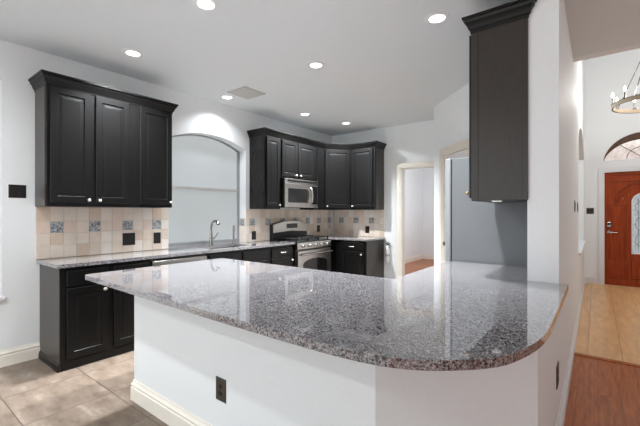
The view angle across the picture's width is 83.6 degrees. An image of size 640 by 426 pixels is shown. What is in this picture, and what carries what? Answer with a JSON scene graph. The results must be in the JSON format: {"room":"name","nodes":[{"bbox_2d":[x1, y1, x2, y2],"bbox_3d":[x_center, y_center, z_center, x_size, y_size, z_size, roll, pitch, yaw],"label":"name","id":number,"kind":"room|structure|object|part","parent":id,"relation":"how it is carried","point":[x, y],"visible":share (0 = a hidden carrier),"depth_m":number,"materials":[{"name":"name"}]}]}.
{"room":"kitchen","nodes":[
{"label":"kitchen","id":0,"kind":"room"},
{"bbox_2d":[0,39,331,350],"bbox_3d":[-2.930,-0.085,3.128,0.200,2.870,10.380,0,0,38],"label":"wall","id":1,"kind":"structure","parent":0,"point":[19,269],"depth_m":3.30,"materials":[{"name":"paint"}]},
{"bbox_2d":[8,184,25,197],"bbox_3d":[-2.723,-0.195,3.225,0.008,0.118,0.125,0,0,38],"label":"light switch","id":2,"kind":"object","parent":1,"relation":"attached to","point":[14,191],"visible":1,"depth_m":3.22,"materials":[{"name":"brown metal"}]},
{"bbox_2d":[0,342,39,367],"bbox_3d":[-4.285,1.278,1.190,0.018,0.145,5.455,0,0,38],"label":"baseboard","id":3,"kind":"structure","parent":1,"relation":"attached to","point":[19,354],"depth_m":3.23,"materials":[{"name":"beige paint"}]},
{"bbox_2d":[35,85,133,207],"bbox_3d":[-2.269,-0.605,3.506,0.380,1.090,0.754,0,0,38],"label":"upper cabinet","id":4,"kind":"object","parent":1,"relation":"attached to","point":[84,143],"visible":1,"depth_m":3.33,"materials":[{"name":"black wood"}]},
{"bbox_3d":[-2.268,-0.608,3.266,0.020,1.025,0.323,0,0,38],"label":"door","id":5,"kind":"part","parent":4,"relation":"part of","materials":[{"name":"black wood"}]},
{"bbox_2d":[28,69,178,113],"bbox_3d":[-2.142,-1.174,3.676,0.380,0.108,1.270,0,0,38],"label":"crown molding","id":6,"kind":"structure","parent":4,"relation":"attached to","point":[42,77],"depth_m":3.41,"materials":[{"name":"black wood"}]},
{"bbox_3d":[-2.050,-0.608,3.549,0.020,1.025,0.310,0,0,38],"label":"door","id":7,"kind":"part","parent":4,"relation":"part of","materials":[{"name":"black wood"}]},
{"bbox_2d":[36,207,167,259],"bbox_3d":[-2.244,0.187,3.846,0.010,0.494,1.305,0,0,38],"label":"tile backsplash","id":8,"kind":"structure","parent":1,"relation":"attached to","point":[61,232],"depth_m":3.72,"materials":[{"name":"beige tile"}]},
{"bbox_2d":[123,233,134,244],"bbox_3d":[-2.124,0.290,3.987,0.008,0.135,0.135,0,0,38],"label":"wall outlet","id":9,"kind":"object","parent":8,"relation":"attached to","point":[128,238],"visible":1,"depth_m":3.98,"materials":[{"name":"black plastic"}]},
{"bbox_2d":[154,232,160,243],"bbox_3d":[-1.927,0.295,4.243,0.008,0.130,0.085,0,0,38],"label":"wall outlet","id":10,"kind":"object","parent":8,"relation":"attached to","point":[157,235],"visible":1,"depth_m":4.24,"materials":[{"name":"black plastic"}]},
{"bbox_2d":[121,105,172,207],"bbox_3d":[-1.911,-0.605,3.971,0.380,1.090,0.420,0,0,38],"label":"upper cabinet","id":11,"kind":"object","parent":1,"relation":"attached to","point":[152,127],"visible":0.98,"depth_m":3.86,"materials":[{"name":"black wood"}]},
{"bbox_3d":[-1.780,-0.608,3.899,0.020,1.025,0.355,0,0,38],"label":"door","id":12,"kind":"part","parent":11,"relation":"part of","materials":[{"name":"black wood"}]},
{"bbox_2d":[168,134,239,246],"bbox_3d":[-1.610,-0.315,4.952,0.055,1.500,1.220,0,0,38],"label":"window","id":13,"kind":"structure","parent":1,"relation":"in","point":[205,169],"depth_m":4.94,"materials":[{"name":"glass"}]},
{"bbox_2d":[168,189,236,242],"bbox_3d":[-1.612,0.033,4.953,0.010,0.715,1.170,0,0,38],"label":"shade","id":14,"kind":"object","parent":13,"relation":"attached to","point":[192,212],"depth_m":4.92,"materials":[{"name":"grey fabric"}]},
{"bbox_3d":[-1.616,-0.697,4.956,0.010,0.713,1.170,0,0,38],"label":"pane","id":15,"kind":"part","parent":13,"relation":"part of","materials":[{"name":"clear glass"}]},
{"bbox_3d":[-1.610,-0.330,4.951,0.046,0.040,1.160,0,0,38],"label":"meeting rail","id":16,"kind":"part","parent":13,"relation":"part of","materials":[{"name":"paint"}]},
{"bbox_2d":[239,218,245,241],"bbox_3d":[-1.164,0.257,5.372,0.135,0.354,0.010,0,0,38],"label":"tile backsplash","id":17,"kind":"structure","parent":1,"relation":"attached to","point":[242,221],"depth_m":5.36,"materials":[{"name":"beige tile"}]},
{"bbox_2d":[250,136,280,208],"bbox_3d":[-0.812,-0.605,5.397,0.380,1.090,0.329,0,0,38],"label":"upper cabinet","id":18,"kind":"object","parent":1,"relation":"attached to","point":[264,150],"visible":1,"depth_m":5.28,"materials":[{"name":"black wood"}]},
{"bbox_3d":[-0.693,-0.608,5.311,0.020,1.025,0.270,0,0,38],"label":"door","id":19,"kind":"part","parent":18,"relation":"part of","materials":[{"name":"black wood"}]},
{"bbox_2d":[246,209,331,241],"bbox_3d":[-0.430,0.187,6.200,0.010,0.494,2.198,0,0,38],"label":"tile backsplash","id":20,"kind":"structure","parent":1,"relation":"attached to","point":[258,220],"depth_m":5.92,"materials":[{"name":"beige tile"}]},
{"bbox_2d":[252,231,255,239],"bbox_3d":[-1.003,0.340,5.443,0.008,0.130,0.085,0,0,38],"label":"wall outlet","id":21,"kind":"object","parent":20,"relation":"attached to","point":[253,232],"visible":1,"depth_m":5.44,"materials":[{"name":"black plastic"}]},
{"bbox_2d":[280,139,313,180],"bbox_3d":[-0.458,-0.843,5.857,0.380,0.615,0.830,0,0,38],"label":"upper cabinet","id":22,"kind":"object","parent":1,"relation":"attached to","point":[296,159],"visible":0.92,"depth_m":5.71,"materials":[{"name":"black wood"}]},
{"bbox_3d":[-0.474,-0.843,5.595,0.020,0.555,0.353,0,0,38],"label":"door","id":23,"kind":"part","parent":22,"relation":"part of","materials":[{"name":"black wood"}]},
{"bbox_2d":[280,178,317,207],"bbox_3d":[-0.417,-0.309,5.832,0.471,0.445,0.800,0,0,38],"label":"microwave","id":24,"kind":"object","parent":22,"relation":"attached to","point":[294,193],"visible":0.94,"depth_m":5.66,"materials":[{"name":"silver metal"}]},
{"bbox_3d":[-0.363,-0.277,5.641,0.030,0.380,0.565,0,0,38],"label":"door","id":25,"kind":"part","parent":24,"relation":"part of","materials":[{"name":"metal"}]},
{"bbox_3d":[-0.293,-0.502,5.736,0.025,0.060,0.800,0,0,38],"label":"vent panel","id":26,"kind":"part","parent":24,"relation":"part of","materials":[{"name":"metal"}]},
{"bbox_3d":[-0.117,-0.277,5.960,0.030,0.380,0.230,0,0,38],"label":"control panel","id":27,"kind":"part","parent":24,"relation":"part of","materials":[{"name":"metal"}]},
{"bbox_3d":[-0.227,-0.843,5.915,0.020,0.555,0.395,0,0,38],"label":"door","id":28,"kind":"part","parent":22,"relation":"part of","materials":[{"name":"black wood"}]},
{"bbox_2d":[300,147,323,209],"bbox_3d":[-0.132,-0.605,6.296,0.360,1.090,0.265,0,0,38],"label":"cabinet filler","id":29,"kind":"object","parent":1,"relation":"attached to","point":[318,152],"visible":0.3,"depth_m":6.18,"materials":[{"name":"black wood"}]},
{"bbox_3d":[0.011,-0.608,6.224,0.020,1.025,0.185,0,0,38],"label":"panel","id":30,"kind":"part","parent":29,"relation":"part of","materials":[{"name":"black wood"}]},
{"bbox_2d":[324,149,350,209],"bbox_3d":[0.280,-0.605,6.604,0.637,1.090,0.710,0,0,38],"label":"upper cabinet","id":31,"kind":"object","parent":1,"relation":"attached to","point":[337,163],"visible":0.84,"depth_m":6.36,"materials":[{"name":"black wood"}]},
{"bbox_2d":[247,127,386,150],"bbox_3d":[0.010,-1.174,5.918,2.483,0.108,0.647,0,0,-28],"label":"crown molding","id":32,"kind":"structure","parent":31,"relation":"attached to","point":[263,131],"depth_m":6.00,"materials":[{"name":"black wood"}]},
{"bbox_2d":[0,0,639,135],"bbox_3d":[-0.026,-1.645,0.891,7.530,0.250,10.380,0,0,38],"label":"ceiling","id":33,"kind":"structure","parent":0,"point":[385,66],"depth_m":3.23,"materials":[{"name":"paint"}]},
{"bbox_2d":[122,48,143,57],"bbox_3d":[-1.776,-1.516,3.403,0.190,0.009,0.190,0,0,38],"label":"recessed light","id":34,"kind":"object","parent":33,"relation":"in","point":[134,53],"visible":1,"depth_m":3.40,"materials":[{"name":"white paint"}]},
{"bbox_2d":[192,0,219,11],"bbox_3d":[-0.829,-1.516,2.606,0.190,0.009,0.190,0,0,38],"label":"recessed light","id":35,"kind":"object","parent":33,"relation":"in","point":[204,5],"visible":1,"depth_m":2.61,"materials":[{"name":"white paint"}]},
{"bbox_2d":[219,95,233,99],"bbox_3d":[-1.218,-1.516,4.694,0.190,0.009,0.190,0,0,38],"label":"recessed light","id":36,"kind":"object","parent":33,"relation":"in","point":[227,97],"visible":1,"depth_m":4.69,"materials":[{"name":"white paint"}]},
{"bbox_2d":[227,86,264,98],"bbox_3d":[-0.930,-1.514,4.528,0.340,0.011,0.340,0,0,38],"label":"ceiling vent","id":37,"kind":"object","parent":33,"relation":"in","point":[245,92],"visible":1,"depth_m":4.51,"materials":[{"name":"metal"}]},
{"bbox_2d":[299,112,310,115],"bbox_3d":[-0.230,-1.516,5.500,0.190,0.009,0.190,0,0,38],"label":"recessed light","id":38,"kind":"object","parent":33,"relation":"in","point":[302,113],"visible":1,"depth_m":5.50,"materials":[{"name":"white paint"}]},
{"bbox_2d":[307,61,324,68],"bbox_3d":[-0.041,-1.516,3.680,0.190,0.009,0.190,0,0,38],"label":"recessed light","id":39,"kind":"object","parent":33,"relation":"in","point":[314,64],"visible":1,"depth_m":3.67,"materials":[{"name":"white paint"}]},
{"bbox_2d":[424,11,449,24],"bbox_3d":[0.912,-1.516,2.793,0.190,0.009,0.190,0,0,38],"label":"recessed light","id":40,"kind":"object","parent":33,"relation":"in","point":[439,17],"visible":1,"depth_m":2.78,"materials":[{"name":"white paint"}]},
{"bbox_2d":[0,259,639,425],"bbox_3d":[1.039,1.400,2.987,8.400,0.100,15.000,0,0,38],"label":"floor","id":41,"kind":"structure","parent":0,"point":[98,393],"depth_m":2.92,"materials":[{"name":"tile"}]},
{"bbox_2d":[40,259,149,371],"bbox_3d":[-2.158,0.909,3.486,0.580,0.882,0.780,0,0,38],"label":"base cabinet","id":42,"kind":"object","parent":41,"relation":"on","point":[83,322],"visible":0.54,"depth_m":3.21,"materials":[{"name":"black wood"}]},
{"bbox_2d":[38,350,58,372],"bbox_3d":[-2.421,1.315,3.188,0.527,0.070,0.014,0,0,38],"label":"skirting board","id":43,"kind":"object","parent":42,"relation":"attached to","point":[47,360],"visible":1,"depth_m":3.16,"materials":[{"name":"black wood"}]},
{"bbox_3d":[-2.069,0.568,3.197,0.020,0.135,0.330,0,0,38],"label":"drawer","id":44,"kind":"part","parent":42,"relation":"part of","materials":[{"name":"black wood"}]},
{"bbox_3d":[-2.069,0.953,3.197,0.020,0.605,0.330,0,0,38],"label":"door","id":45,"kind":"part","parent":42,"relation":"part of","materials":[{"name":"black wood"}]},
{"bbox_3d":[-1.837,0.953,3.498,0.020,0.605,0.330,0,0,38],"label":"door","id":46,"kind":"part","parent":42,"relation":"part of","materials":[{"name":"black wood"}]},
{"bbox_3d":[-1.837,0.568,3.498,0.020,0.135,0.330,0,0,38],"label":"drawer","id":47,"kind":"part","parent":42,"relation":"part of","materials":[{"name":"black wood"}]},
{"bbox_2d":[36,240,294,268],"bbox_3d":[-1.560,0.451,4.389,0.700,0.031,2.990,0,0,38],"label":"countertop","id":48,"kind":"structure","parent":42,"relation":"on","point":[65,262],"depth_m":3.79,"materials":[{"name":"stone"}]},
{"bbox_2d":[209,220,219,245],"bbox_3d":[-1.379,0.262,4.781,0.189,0.346,0.141,0,0,38],"label":"kitchen faucet","id":49,"kind":"object","parent":48,"relation":"on","point":[211,238],"visible":1,"depth_m":4.77,"materials":[{"name":"silver metal"}]},
{"bbox_3d":[-1.412,0.202,4.761,0.138,0.226,0.035,0,0,32],"label":"spout","id":50,"kind":"part","parent":49,"relation":"part of","materials":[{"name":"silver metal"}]},
{"bbox_2d":[208,246,239,248],"bbox_3d":[-1.236,0.558,4.695,0.402,0.184,0.702,0,0,38],"label":"sink","id":51,"kind":"object","parent":48,"relation":"in","point":[230,246],"visible":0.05,"depth_m":4.90,"materials":[{"name":"metal"}]},
{"bbox_2d":[232,225,234,243],"bbox_3d":[-1.226,0.304,5.078,0.048,0.261,0.048,0,0,38],"label":"soap dispenser","id":52,"kind":"object","parent":48,"relation":"on","point":[233,240],"visible":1,"depth_m":5.07,"materials":[{"name":"silver metal"}]},
{"bbox_2d":[150,254,206,266],"bbox_3d":[-1.724,0.914,4.073,0.550,0.872,0.665,0,0,38],"label":"dishwasher","id":53,"kind":"object","parent":41,"relation":"on","point":[197,257],"visible":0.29,"depth_m":3.88,"materials":[{"name":"silver metal"}]},
{"bbox_2d":[205,247,269,263],"bbox_3d":[-1.195,0.909,4.736,0.580,0.882,1.015,0,0,38],"label":"base cabinet","id":54,"kind":"object","parent":41,"relation":"on","point":[260,255],"visible":0.16,"depth_m":4.64,"materials":[{"name":"black wood"}]},
{"bbox_3d":[-1.155,0.568,4.383,0.020,0.135,0.465,0,0,38],"label":"drawer","id":55,"kind":"part","parent":54,"relation":"part of","materials":[{"name":"black wood"}]},
{"bbox_3d":[-0.847,0.568,4.783,0.020,0.135,0.465,0,0,38],"label":"drawer","id":56,"kind":"part","parent":54,"relation":"part of","materials":[{"name":"black wood"}]},
{"bbox_3d":[-0.847,0.953,4.783,0.020,0.605,0.465,0,0,38],"label":"door","id":57,"kind":"part","parent":54,"relation":"part of","materials":[{"name":"black wood"}]},
{"bbox_2d":[270,244,293,266],"bbox_3d":[-0.736,0.909,5.332,0.580,0.882,0.485,0,0,38],"label":"base cabinet","id":58,"kind":"object","parent":41,"relation":"on","point":[279,255],"visible":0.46,"depth_m":5.16,"materials":[{"name":"black wood"}]},
{"bbox_3d":[-0.543,0.568,5.177,0.020,0.135,0.435,0,0,38],"label":"drawer","id":59,"kind":"part","parent":58,"relation":"part of","materials":[{"name":"black wood"}]},
{"bbox_3d":[-0.543,0.953,5.177,0.020,0.605,0.435,0,0,38],"label":"door","id":60,"kind":"part","parent":58,"relation":"part of","materials":[{"name":"black wood"}]},
{"bbox_2d":[270,220,332,270],"bbox_3d":[-0.282,0.723,5.838,0.664,1.195,0.845,0,0,38],"label":"gas range","id":61,"kind":"object","parent":41,"relation":"on","point":[309,251],"visible":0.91,"depth_m":5.73,"materials":[{"name":"metal"}]},
{"bbox_2d":[273,238,329,243],"bbox_3d":[-0.286,0.449,5.841,0.513,0.033,0.845,0,0,38],"label":"cooktop","id":62,"kind":"object","parent":61,"relation":"in","point":[308,240],"depth_m":5.66,"materials":[{"name":"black metal"}]},
{"bbox_3d":[-0.096,0.498,5.694,0.068,0.123,0.845,0,0,38],"label":"control panel","id":63,"kind":"part","parent":61,"relation":"part of","materials":[{"name":"metal"}]},
{"bbox_3d":[-0.088,0.850,5.688,0.048,0.550,0.833,0,0,38],"label":"oven door","id":64,"kind":"part","parent":61,"relation":"part of","materials":[{"name":"metal"}]},
{"bbox_3d":[-0.044,0.631,5.654,0.062,0.028,0.785,0,0,38],"label":"oven handle","id":65,"kind":"part","parent":61,"relation":"part of","materials":[{"name":"metal"}]},
{"bbox_2d":[329,240,334,271],"bbox_3d":[0.171,0.909,6.587,0.480,0.882,0.865,0,0,38],"label":"base cabinet","id":66,"kind":"object","parent":41,"relation":"on","point":[332,246],"visible":0.02,"depth_m":6.28,"materials":[{"name":"black wood"}]},
{"bbox_2d":[335,239,383,277],"bbox_3d":[0.684,0.909,6.324,0.645,0.882,0.660,0,0,38],"label":"base cabinet","id":67,"kind":"object","parent":41,"relation":"on","point":[366,258],"visible":0.61,"depth_m":6.10,"materials":[{"name":"black wood"}]},
{"bbox_2d":[319,235,384,240],"bbox_3d":[0.438,0.451,6.380,1.163,0.031,0.873,0,0,38],"label":"countertop","id":68,"kind":"structure","parent":67,"relation":"on","point":[331,237],"depth_m":6.24,"materials":[{"name":"stone"}]},
{"bbox_3d":[0.544,0.568,6.069,0.475,0.135,0.020,0,0,38],"label":"drawer","id":69,"kind":"part","parent":67,"relation":"part of","materials":[{"name":"black wood"}]},
{"bbox_3d":[0.544,0.953,6.069,0.475,0.605,0.020,0,0,38],"label":"door","id":70,"kind":"part","parent":67,"relation":"part of","materials":[{"name":"black wood"}]},
{"bbox_2d":[445,157,526,266],"bbox_3d":[1.715,0.425,3.476,0.786,1.850,0.960,0,0,38],"label":"refrigerator","id":71,"kind":"object","parent":41,"relation":"on","point":[475,231],"visible":0.34,"depth_m":3.13,"materials":[{"name":"metal"}]},
{"bbox_3d":[1.317,0.395,3.477,0.053,1.790,0.476,0,0,38],"label":"door","id":72,"kind":"part","parent":71,"relation":"part of","materials":[{"name":"metal"}]},
{"bbox_2d":[134,295,558,425],"bbox_3d":[-0.002,0.909,1.964,2.844,0.882,1.065,0,0,8],"label":"wall","id":73,"kind":"structure","parent":0,"point":[179,355],"depth_m":1.65,"materials":[{"name":"paint"}]},
{"bbox_2d":[131,379,211,425],"bbox_3d":[-0.312,1.278,1.902,2.527,0.145,0.353,0,0,32],"label":"baseboard","id":74,"kind":"structure","parent":73,"relation":"attached to","point":[170,413],"depth_m":2.33,"materials":[{"name":"beige paint"}]},
{"bbox_2d":[216,376,225,403],"bbox_3d":[-0.549,0.975,1.976,0.088,0.128,0.008,0,0,38],"label":"wall outlet","id":75,"kind":"object","parent":73,"relation":"attached to","point":[220,382],"visible":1,"depth_m":1.97,"materials":[{"name":"brown"}]},
{"bbox_2d":[85,258,567,370],"bbox_3d":[0.110,0.451,2.598,2.733,0.032,2.351,0,0,38],"label":"countertop","id":76,"kind":"structure","parent":73,"relation":"on","point":[449,315],"depth_m":1.67,"materials":[{"name":"stone"}]},
{"bbox_2d":[556,361,558,389],"bbox_3d":[1.387,0.945,2.088,0.008,0.130,0.110,0,0,38],"label":"wall outlet","id":77,"kind":"object","parent":73,"relation":"attached to","point":[557,366],"visible":1,"depth_m":2.05,"materials":[{"name":"black plastic"}]},
{"bbox_2d":[332,120,433,278],"bbox_3d":[1.700,-0.085,6.037,3.985,2.870,0.120,0,0,38],"label":"wall","id":78,"kind":"structure","parent":0,"point":[413,142],"depth_m":6.28,"materials":[{"name":"paint"}]},
{"bbox_2d":[333,210,384,236],"bbox_3d":[0.699,0.187,6.726,1.133,0.494,0.010,0,0,38],"label":"tile backsplash","id":79,"kind":"structure","parent":78,"relation":"attached to","point":[345,222],"depth_m":6.70,"materials":[{"name":"beige tile"}]},
{"bbox_2d":[351,148,383,209],"bbox_3d":[0.832,-0.605,6.386,0.494,1.090,0.380,0,0,38],"label":"upper cabinet","id":80,"kind":"object","parent":78,"relation":"attached to","point":[367,165],"visible":1,"depth_m":6.25,"materials":[{"name":"black wood"}]},
{"bbox_3d":[0.737,-0.608,6.274,0.420,1.025,0.020,0,0,38],"label":"door","id":81,"kind":"part","parent":80,"relation":"part of","materials":[{"name":"black wood"}]},
{"bbox_2d":[385,242,389,262],"bbox_3d":[1.197,0.695,6.294,0.105,0.370,0.085,0,0,38],"label":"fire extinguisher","id":82,"kind":"object","parent":78,"relation":"attached to","point":[387,248],"visible":1,"depth_m":6.27,"materials":[{"name":"white metal"}]},
{"bbox_2d":[396,160,433,277],"bbox_3d":[1.736,0.247,5.997,0.930,2.205,0.140,0,0,38],"label":"doorway","id":83,"kind":"structure","parent":78,"relation":"in","point":[400,168],"depth_m":6.20,"materials":[{"name":"beige paint"}]},
{"bbox_2d":[405,168,422,257],"bbox_3d":[1.689,-0.085,8.911,0.100,2.870,4.420,0,0,38],"label":"wall","id":84,"kind":"structure","parent":0,"point":[413,177],"depth_m":10.04,"materials":[{"name":"paint"}]},
{"bbox_2d":[405,254,433,263],"bbox_3d":[2.536,1.278,8.208,2.100,0.145,4.340,0,0,38],"label":"baseboard","id":85,"kind":"structure","parent":84,"relation":"attached to","point":[421,256],"depth_m":10.33,"materials":[{"name":"beige paint"}]},
{"bbox_2d":[423,168,433,254],"bbox_3d":[3.877,-0.085,9.990,2.250,2.870,0.120,0,0,38],"label":"wall","id":86,"kind":"structure","parent":0,"point":[428,173],"depth_m":10.46,"materials":[{"name":"paint"}]},
{"bbox_2d":[434,84,468,265],"bbox_3d":[1.737,-0.085,4.604,0.130,2.870,1.030,0,0,-7],"label":"wall","id":87,"kind":"structure","parent":0,"point":[451,115],"depth_m":4.81,"materials":[{"name":"paint"}]},
{"bbox_3d":[1.747,0.240,4.530,0.130,2.220,0.770,0,0,-7],"label":"door casing","id":88,"kind":"part","parent":87,"relation":"part of","materials":[{"name":"beige paint"}]},
{"bbox_2d":[443,149,466,245],"bbox_3d":[1.712,0.285,4.526,0.100,2.106,0.570,0,0,-7],"label":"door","id":89,"kind":"structure","parent":87,"relation":"in","point":[461,154],"depth_m":4.49,"materials":[{"name":"white paint"}]},
{"bbox_2d":[527,0,583,406],"bbox_3d":[3.235,-1.250,4.634,0.170,5.200,6.010,0,0,38],"label":"wall","id":90,"kind":"structure","parent":0,"point":[555,231],"depth_m":2.29,"materials":[{"name":"paint"}]},
{"bbox_2d":[466,18,527,202],"bbox_3d":[1.374,-0.678,2.675,0.398,1.203,0.665,0,0,38],"label":"upper cabinet","id":91,"kind":"object","parent":90,"relation":"attached to","point":[498,56],"visible":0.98,"depth_m":2.40,"materials":[{"name":"black wood"}]},
{"bbox_3d":[1.151,-0.677,2.641,0.020,1.145,0.300,0,0,38],"label":"door","id":92,"kind":"part","parent":91,"relation":"part of","materials":[{"name":"black wood"}]},
{"bbox_2d":[462,0,536,33],"bbox_3d":[1.380,-1.304,2.639,0.445,0.108,0.715,0,0,38],"label":"crown molding","id":93,"kind":"structure","parent":91,"relation":"attached to","point":[515,10],"depth_m":2.37,"materials":[{"name":"black wood"}]},
{"bbox_2d":[556,275,584,425],"bbox_3d":[3.000,1.278,4.174,0.018,0.145,7.025,0,0,38],"label":"baseboard","id":94,"kind":"structure","parent":90,"relation":"attached to","point":[564,398],"depth_m":2.85,"materials":[{"name":"white paint"}]},
{"bbox_2d":[579,241,585,254],"bbox_3d":[4.093,0.535,5.747,0.230,0.030,2.600,0,0,38],"label":"trim ledge","id":95,"kind":"object","parent":90,"relation":"attached to","point":[581,243],"visible":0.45,"depth_m":5.56,"materials":[{"name":"white paint"}]},
{"bbox_2d":[564,355,639,425],"bbox_3d":[1.069,1.400,-1.013,3.470,0.100,8.700,0,0,38],"label":"floor","id":96,"kind":"structure","parent":0,"point":[601,393],"depth_m":2.65,"materials":[{"name":"brown wood"}]},
{"bbox_2d":[573,44,639,61],"bbox_3d":[3.853,-2.685,2.535,3.390,2.330,0.120,0,0,38],"label":"wall header","id":97,"kind":"structure","parent":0,"point":[637,46],"depth_m":3.39,"materials":[{"name":"paint"}]},
{"bbox_2d":[574,352,639,367],"bbox_3d":[3.770,1.345,2.407,3.365,0.009,0.075,0,0,38],"label":"trim","id":98,"kind":"structure","parent":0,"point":[576,353],"depth_m":3.28,"materials":[{"name":"red wood"}]},
{"bbox_2d":[584,48,639,275],"bbox_3d":[5.855,-1.250,6.535,5.100,5.200,0.200,0,0,38],"label":"wall","id":99,"kind":"structure","parent":0,"point":[606,75],"depth_m":6.81,"materials":[{"name":"paint"}]},
{"bbox_2d":[586,208,593,213],"bbox_3d":[5.205,-0.040,6.904,0.115,0.115,0.008,0,0,38],"label":"light switch","id":100,"kind":"object","parent":99,"relation":"attached to","point":[588,210],"visible":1,"depth_m":6.90,"materials":[{"name":"brown"}]},
{"bbox_2d":[585,275,597,283],"bbox_3d":[5.220,1.278,6.886,0.195,0.145,0.018,0,0,38],"label":"baseboard","id":101,"kind":"structure","parent":99,"relation":"attached to","point":[588,279],"depth_m":6.88,"materials":[{"name":"white paint"}]},
{"bbox_2d":[598,166,639,286],"bbox_3d":[5.823,0.249,6.461,1.266,2.202,0.103,0,0,38],"label":"door","id":102,"kind":"structure","parent":99,"relation":"in","point":[618,190],"depth_m":6.67,"materials":[{"name":"brown wood"}]},
{"bbox_3d":[5.827,0.255,6.466,0.937,1.922,0.013,0,0,38],"label":"panel moulding","id":103,"kind":"part","parent":102,"relation":"part of","materials":[{"name":"brown wood"}]},
{"bbox_3d":[5.836,0.194,6.478,0.310,1.112,0.054,0,0,38],"label":"glass frame","id":104,"kind":"part","parent":102,"relation":"part of","materials":[{"name":"white paint"}]},
{"bbox_3d":[5.840,0.197,6.483,0.279,1.073,0.010,0,0,38],"label":"glass","id":105,"kind":"part","parent":102,"relation":"part of","materials":[{"name":"grey"}]},
{"bbox_2d":[602,132,639,161],"bbox_3d":[5.827,-1.224,6.465,1.150,0.502,0.045,0,0,38],"label":"window","id":106,"kind":"structure","parent":99,"relation":"in","point":[627,147],"depth_m":6.61,"materials":[{"name":"glass"}]},
{"bbox_3d":[5.826,-1.226,6.465,1.121,0.478,0.010,0,0,38],"label":"pane","id":107,"kind":"part","parent":106,"relation":"part of","materials":[{"name":"clear glass"}]},
{"bbox_3d":[4.482,-3.950,4.753,5.100,0.200,4.800,0,0,38],"label":"ceiling","id":108,"kind":"structure","parent":0,"visible":0},
{"bbox_2d":[611,62,639,113],"bbox_3d":[4.454,-2.648,4.749,0.936,2.404,0.925,0,0,38],"label":"chandelier","id":109,"kind":"object","parent":108,"relation":"hanging from","point":[634,97],"visible":1,"depth_m":4.97,"materials":[{"name":"brown metal"}]},
{"bbox_3d":[4.372,-1.945,4.974,0.374,0.895,0.242,0,0,38],"label":"rod","id":110,"kind":"part","parent":109,"relation":"part of","materials":[{"name":"metal"}]}
]}

